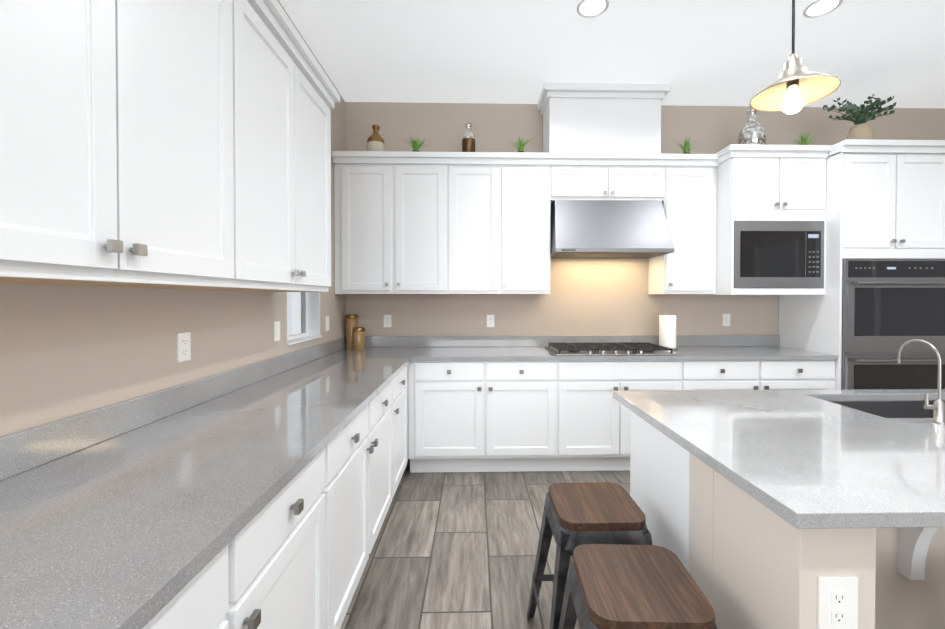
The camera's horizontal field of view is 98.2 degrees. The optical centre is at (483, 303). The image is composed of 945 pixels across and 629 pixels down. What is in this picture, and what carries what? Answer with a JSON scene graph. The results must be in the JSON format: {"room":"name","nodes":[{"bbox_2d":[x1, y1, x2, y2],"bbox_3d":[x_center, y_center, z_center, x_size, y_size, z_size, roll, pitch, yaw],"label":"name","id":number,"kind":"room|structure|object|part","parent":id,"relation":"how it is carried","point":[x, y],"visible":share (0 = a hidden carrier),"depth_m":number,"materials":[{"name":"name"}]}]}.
{"room":"kitchen","nodes":[
{"label":"kitchen","id":0,"kind":"room"},
{"bbox_2d":[0,0,345,436],"bbox_3d":[-1.240,-0.205,-0.036,0.150,3.150,7.500,0,1,-1],"label":"wall","id":1,"kind":"structure","parent":0,"point":[68,350],"depth_m":1.36,"materials":[{"name":"beige paint"}]},
{"bbox_2d":[0,0,251,290],"bbox_3d":[-1.022,-0.613,0.953,0.327,1.124,1.064,0,1,-1],"label":"upper cabinet","id":2,"kind":"object","parent":1,"relation":"attached to","point":[175,144],"depth_m":0.99,"materials":[{"name":"white wood"}]},
{"bbox_2d":[177,332,190,362],"bbox_3d":[-1.200,0.175,1.637,0.007,0.114,0.070,0,1,-1],"label":"electrical outlet plate","id":3,"kind":"object","parent":1,"relation":"attached to","point":[183,339],"depth_m":1.63,"materials":[{"name":"white plastic"}]},
{"bbox_2d":[273,321,279,340],"bbox_3d":[-1.217,0.165,2.408,0.008,0.114,0.070,0,1,-1],"label":"electrical outlet plate","id":4,"kind":"object","parent":1,"relation":"attached to","point":[276,325],"depth_m":2.40,"materials":[{"name":"white plastic"}]},
{"bbox_2d":[252,0,335,291],"bbox_3d":[-1.043,-0.622,1.872,0.327,1.124,1.030,0,1,-1],"label":"upper cabinet","id":5,"kind":"object","parent":1,"relation":"attached to","point":[291,105],"depth_m":1.84,"materials":[{"name":"white wood"}]},
{"bbox_2d":[287,292,321,344],"bbox_3d":[-1.286,-0.226,2.814,0.134,0.970,0.551,0,1,-1],"label":"window","id":6,"kind":"structure","parent":1,"relation":"in","point":[303,316],"depth_m":3.00,"materials":[{"name":"white glass"}]},
{"bbox_2d":[325,316,328,330],"bbox_3d":[-1.236,0.160,3.236,0.008,0.114,0.070,0,1,-1],"label":"electrical outlet plate","id":7,"kind":"object","parent":1,"relation":"attached to","point":[326,317],"depth_m":3.22,"materials":[{"name":"white plastic"}]},
{"bbox_2d":[340,459,629,628],"bbox_3d":[1.900,1.418,0.204,6.740,0.100,7.800,0,1,-1],"label":"floor","id":8,"kind":"structure","parent":0,"point":[454,550],"depth_m":2.19,"materials":[{"name":"tile"}]},
{"bbox_2d":[143,434,338,628],"bbox_3d":[-0.846,0.913,0.826,0.672,0.896,1.200,0,1,-1],"label":"base cabinet","id":9,"kind":"object","parent":8,"relation":"on","point":[295,552],"depth_m":1.05,"materials":[{"name":"white wood"}]},
{"bbox_2d":[339,374,398,628],"bbox_3d":[-0.871,0.902,1.905,0.672,0.896,1.240,0,1,-1],"label":"base cabinet","id":10,"kind":"object","parent":8,"relation":"on","point":[369,444],"depth_m":1.84,"materials":[{"name":"white wood"}]},
{"bbox_2d":[399,365,407,481],"bbox_3d":[-0.890,0.893,2.750,0.672,0.896,0.730,0,1,-1],"label":"base cabinet","id":11,"kind":"object","parent":8,"relation":"on","point":[403,375],"depth_m":2.84,"materials":[{"name":"white wood"}]},
{"bbox_2d":[0,336,419,628],"bbox_3d":[-0.848,0.392,1.229,0.690,0.135,4.998,0,1,-1],"label":"countertop","id":12,"kind":"structure","parent":11,"relation":"on","point":[141,512],"depth_m":1.01,"materials":[{"name":"grey stone"}]},
{"bbox_2d":[345,314,357,348],"bbox_3d":[-1.170,0.250,3.622,0.104,0.300,0.104,0,1,-1],"label":"jar","id":13,"kind":"object","parent":12,"relation":"on","point":[351,321],"visible":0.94,"depth_m":3.58,"materials":[{"name":"brown"}]},
{"bbox_2d":[353,327,364,349],"bbox_3d":[-1.086,0.306,3.560,0.104,0.190,0.104,0,1,-1],"label":"jar","id":14,"kind":"object","parent":12,"relation":"on","point":[358,338],"visible":1,"depth_m":3.52,"materials":[{"name":"brown metal"}]},
{"bbox_2d":[408,361,567,472],"bbox_3d":[0.021,0.885,3.445,1.218,0.896,0.616,0,1,-1],"label":"base cabinet","id":15,"kind":"object","parent":8,"relation":"on","point":[491,416],"depth_m":3.14,"materials":[{"name":"white wood"}]},
{"bbox_2d":[416,335,837,360],"bbox_3d":[1.099,0.368,3.455,3.303,0.135,0.636,0,1,-1],"label":"countertop","id":16,"kind":"structure","parent":15,"relation":"on","point":[689,347],"depth_m":3.62,"materials":[{"name":"grey stone"}]},
{"bbox_2d":[545,342,676,355],"bbox_3d":[1.026,0.378,3.416,0.940,0.049,0.515,0,1,-1],"label":"gas cooktop","id":17,"kind":"object","parent":16,"relation":"in","point":[606,349],"visible":1,"depth_m":3.28,"materials":[{"name":"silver metal"}]},
{"bbox_2d":[659,310,676,350],"bbox_3d":[1.593,0.228,3.545,0.156,0.346,0.156,0,1,-1],"label":"paper towel holder","id":18,"kind":"object","parent":16,"relation":"on","point":[667,330],"visible":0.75,"depth_m":3.49,"materials":[{"name":"white paper"}]},
{"bbox_2d":[527,482,652,628],"bbox_3d":[0.413,1.048,1.541,0.448,0.610,0.448,0,1,-1],"label":"seat","id":19,"kind":"object","parent":8,"relation":"on","point":[575,515],"visible":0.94,"depth_m":1.45,"materials":[{"name":"brown wood"}]},
{"bbox_2d":[568,360,695,470],"bbox_3d":[1.045,0.885,3.469,1.110,0.896,0.616,0,1,-1],"label":"base cabinet","id":20,"kind":"object","parent":8,"relation":"on","point":[598,424],"depth_m":3.16,"materials":[{"name":"white wood"}]},
{"bbox_2d":[558,544,716,628],"bbox_3d":[0.416,1.053,1.116,0.471,0.610,0.471,0,1,-1],"label":"seat","id":21,"kind":"object","parent":8,"relation":"on","point":[615,586],"visible":1,"depth_m":1.08,"materials":[{"name":"brown wood"}]},
{"bbox_2d":[692,360,834,389],"bbox_3d":[2.105,0.885,3.493,1.290,0.896,0.616,0,1,-1],"label":"base cabinet","id":22,"kind":"object","parent":8,"relation":"on","point":[710,374],"depth_m":3.19,"materials":[{"name":"white wood"}]},
{"bbox_2d":[630,410,944,628],"bbox_3d":[2.121,0.906,1.475,2.840,0.895,1.033,0,1,-1],"label":"kitchen island","id":23,"kind":"object","parent":8,"relation":"on","point":[748,561],"visible":0.33,"depth_m":1.23,"materials":[{"name":"beige paint"}]},
{"bbox_2d":[613,389,944,528],"bbox_3d":[2.110,0.541,1.433,2.963,0.234,1.120,0,1,-1],"label":"island countertop","id":24,"kind":"structure","parent":23,"relation":"on","point":[833,459],"depth_m":1.22,"materials":[{"name":"stone"}]},
{"bbox_2d":[897,339,944,423],"bbox_3d":[1.603,0.278,1.516,0.070,0.289,0.164,0,1,-1],"label":"gooseneck faucet","id":25,"kind":"object","parent":24,"relation":"on","point":[938,406],"visible":1,"depth_m":1.45,"materials":[{"name":"silver metal"}]},
{"bbox_2d":[817,576,857,628],"bbox_3d":[0.797,0.683,0.921,0.089,0.133,0.007,0,1,-1],"label":"electrical outlet plate","id":26,"kind":"object","parent":23,"relation":"attached to","point":[837,602],"depth_m":0.92,"materials":[{"name":"white plastic"}]},
{"bbox_2d":[779,139,944,389],"bbox_3d":[3.194,0.039,3.479,0.883,2.586,0.678,0,1,-1],"label":"tall cabinet","id":27,"kind":"object","parent":8,"relation":"on","point":[885,199],"visible":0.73,"depth_m":3.18,"materials":[{"name":"white wood"}]},
{"bbox_2d":[823,94,896,138],"bbox_3d":[3.037,-1.455,3.308,0.600,0.404,0.340,0,1,-1],"label":"potted plant","id":28,"kind":"object","parent":27,"relation":"on","point":[861,129],"visible":0.94,"depth_m":3.24,"materials":[{"name":"green plant"}]},
{"bbox_2d":[841,259,944,389],"bbox_3d":[3.194,0.296,3.444,0.839,1.282,0.698,0,1,-1],"label":"double oven","id":29,"kind":"object","parent":27,"relation":"in","point":[890,307],"visible":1,"depth_m":3.14,"materials":[{"name":"silver metal"}]},
{"bbox_2d":[279,0,944,107],"bbox_3d":[1.900,-1.832,0.169,6.740,0.100,7.800,0,1,-1],"label":"ceiling","id":30,"kind":"structure","parent":0,"point":[714,52],"depth_m":2.90,"materials":[{"name":"white paint"}]},
{"bbox_2d":[577,0,608,17],"bbox_3d":[0.662,-1.803,2.488,0.189,0.008,0.189,-1,1,-40],"label":"recessed light","id":31,"kind":"object","parent":30,"relation":"in","point":[594,7],"depth_m":2.49,"materials":[{"name":"white plastic"}]},
{"bbox_2d":[749,0,840,113],"bbox_3d":[0.952,-1.189,1.255,0.225,1.207,0.225,0,1,-1],"label":"pendant lamp","id":32,"kind":"object","parent":30,"relation":"hanging from","point":[796,86],"visible":1,"depth_m":1.25,"materials":[{"name":"silver metal"}]},
{"bbox_3d":[0.952,-0.626,1.261,0.055,0.080,0.055,0,1,-1],"label":"pendant bulb","id":33,"kind":"part","parent":32,"relation":"part of","materials":[{"name":"white glass"}]},
{"bbox_2d":[803,0,842,17],"bbox_3d":[2.062,-1.803,2.490,0.189,0.008,0.189,0,1,-10],"label":"recessed light","id":34,"kind":"object","parent":30,"relation":"in","point":[818,7],"depth_m":2.49,"materials":[{"name":"white plastic"}]},
{"bbox_2d":[345,102,944,335],"bbox_3d":[1.816,-0.247,3.860,6.740,3.150,0.150,0,1,-1],"label":"wall","id":35,"kind":"structure","parent":0,"point":[598,296],"depth_m":3.77,"materials":[{"name":"beige paint"}]},
{"bbox_2d":[384,315,390,326],"bbox_3d":[-0.877,0.162,3.724,0.070,0.114,0.007,0,1,-1],"label":"electrical outlet plate","id":36,"kind":"object","parent":35,"relation":"attached to","point":[387,318],"depth_m":3.72,"materials":[{"name":"white plastic"}]},
{"bbox_2d":[332,156,455,294],"bbox_3d":[-0.741,-0.641,3.556,1.007,1.125,0.327,0,1,-1],"label":"upper cabinet","id":37,"kind":"object","parent":35,"relation":"attached to","point":[440,223],"depth_m":3.40,"materials":[{"name":"white wood"}]},
{"bbox_2d":[367,125,384,150],"bbox_3d":[-0.905,-1.365,3.431,0.146,0.242,0.146,0,1,-1],"label":"bottle","id":38,"kind":"object","parent":37,"relation":"on","point":[375,140],"visible":0.77,"depth_m":3.38,"materials":[{"name":"beige ceramic"}]},
{"bbox_2d":[404,134,427,151],"bbox_3d":[-0.559,-1.329,3.446,0.253,0.170,0.259,0,1,-1],"label":"grass tuft","id":39,"kind":"object","parent":37,"relation":"on","point":[415,146],"visible":0.94,"depth_m":3.42,"materials":[{"name":"green plant"}]},
{"bbox_2d":[487,315,493,326],"bbox_3d":[0.061,0.162,3.745,0.070,0.114,0.007,0,1,-1],"label":"electrical outlet plate","id":40,"kind":"object","parent":35,"relation":"attached to","point":[490,318],"depth_m":3.74,"materials":[{"name":"white plastic"}]},
{"bbox_2d":[456,156,551,294],"bbox_3d":[0.087,-0.641,3.575,0.941,1.125,0.327,0,1,-1],"label":"upper cabinet","id":41,"kind":"object","parent":35,"relation":"attached to","point":[503,203],"depth_m":3.42,"materials":[{"name":"white wood"}]},
{"bbox_2d":[462,123,474,151],"bbox_3d":[-0.128,-1.377,3.449,0.112,0.267,0.112,0,1,-1],"label":"bottle","id":42,"kind":"object","parent":41,"relation":"on","point":[468,142],"visible":0.73,"depth_m":3.40,"materials":[{"name":"brown glass"}]},
{"bbox_2d":[510,135,531,151],"bbox_3d":[0.311,-1.330,3.467,0.243,0.172,0.239,0,1,-1],"label":"grass tuft","id":43,"kind":"object","parent":41,"relation":"on","point":[520,148],"visible":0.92,"depth_m":3.44,"materials":[{"name":"green plant"}]},
{"bbox_2d":[552,156,615,202],"bbox_3d":[0.827,-1.036,3.588,0.535,0.334,0.327,0,1,-1],"label":"upper cabinet","id":44,"kind":"object","parent":35,"relation":"attached to","point":[573,177],"depth_m":3.43,"materials":[{"name":"white wood"}]},
{"bbox_2d":[537,82,669,153],"bbox_3d":[1.016,-1.531,3.560,1.047,0.571,0.380,0,1,-1],"label":"hood chimney","id":45,"kind":"object","parent":35,"relation":"attached to","point":[601,117],"visible":0.88,"depth_m":3.42,"materials":[{"name":"white wood"}]},
{"bbox_2d":[550,200,673,257],"bbox_3d":[1.044,-0.635,3.511,0.956,0.458,0.499,0,1,-1],"label":"range hood","id":46,"kind":"object","parent":35,"relation":"attached to","point":[609,228],"visible":0.83,"depth_m":3.34,"materials":[{"name":"silver metal"}]},
{"bbox_2d":[616,156,667,203],"bbox_3d":[1.254,-1.037,3.597,0.535,0.334,0.327,0,1,-1],"label":"upper cabinet","id":47,"kind":"object","parent":35,"relation":"attached to","point":[643,178],"depth_m":3.44,"materials":[{"name":"white wood"}]},
{"bbox_2d":[648,156,719,294],"bbox_3d":[1.749,-0.647,3.613,0.451,1.137,0.327,0,1,-1],"label":"upper cabinet","id":48,"kind":"object","parent":35,"relation":"attached to","point":[693,268],"depth_m":3.46,"materials":[{"name":"white wood"}]},
{"bbox_2d":[674,138,697,153],"bbox_3d":[1.734,-1.330,3.486,0.242,0.171,0.242,0,1,-1],"label":"grass tuft","id":49,"kind":"object","parent":48,"relation":"on","point":[686,149],"visible":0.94,"depth_m":3.47,"materials":[{"name":"green plant"}]},
{"bbox_2d":[722,314,729,325],"bbox_3d":[2.251,0.156,3.796,0.070,0.114,0.007,0,1,-1],"label":"electrical outlet plate","id":50,"kind":"object","parent":35,"relation":"attached to","point":[725,317],"depth_m":3.79,"materials":[{"name":"white plastic"}]},
{"bbox_2d":[716,148,830,227],"bbox_3d":[2.363,-0.971,3.533,0.770,0.487,0.509,0,1,-1],"label":"upper cabinet","id":51,"kind":"object","parent":35,"relation":"attached to","point":[753,184],"depth_m":3.28,"materials":[{"name":"white wood"}]},
{"bbox_2d":[737,108,765,144],"bbox_3d":[2.241,-1.440,3.422,0.206,0.368,0.206,0,1,-1],"label":"bottle","id":52,"kind":"object","parent":51,"relation":"on","point":[752,132],"visible":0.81,"depth_m":3.35,"materials":[{"name":"silver glass"}]},
{"bbox_2d":[734,221,823,287],"bbox_3d":[2.364,-0.393,3.519,0.728,0.534,0.495,0,1,-1],"label":"built-in microwave","id":53,"kind":"object","parent":51,"relation":"in","point":[778,254],"visible":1,"depth_m":3.27,"materials":[{"name":"silver metal"}]},
{"bbox_2d":[792,132,820,144],"bbox_3d":[2.648,-1.341,3.384,0.235,0.172,0.270,0,1,-1],"label":"grass tuft","id":54,"kind":"object","parent":51,"relation":"on","point":[804,141],"visible":0.71,"depth_m":3.37,"materials":[{"name":"green plant"}]}
]}

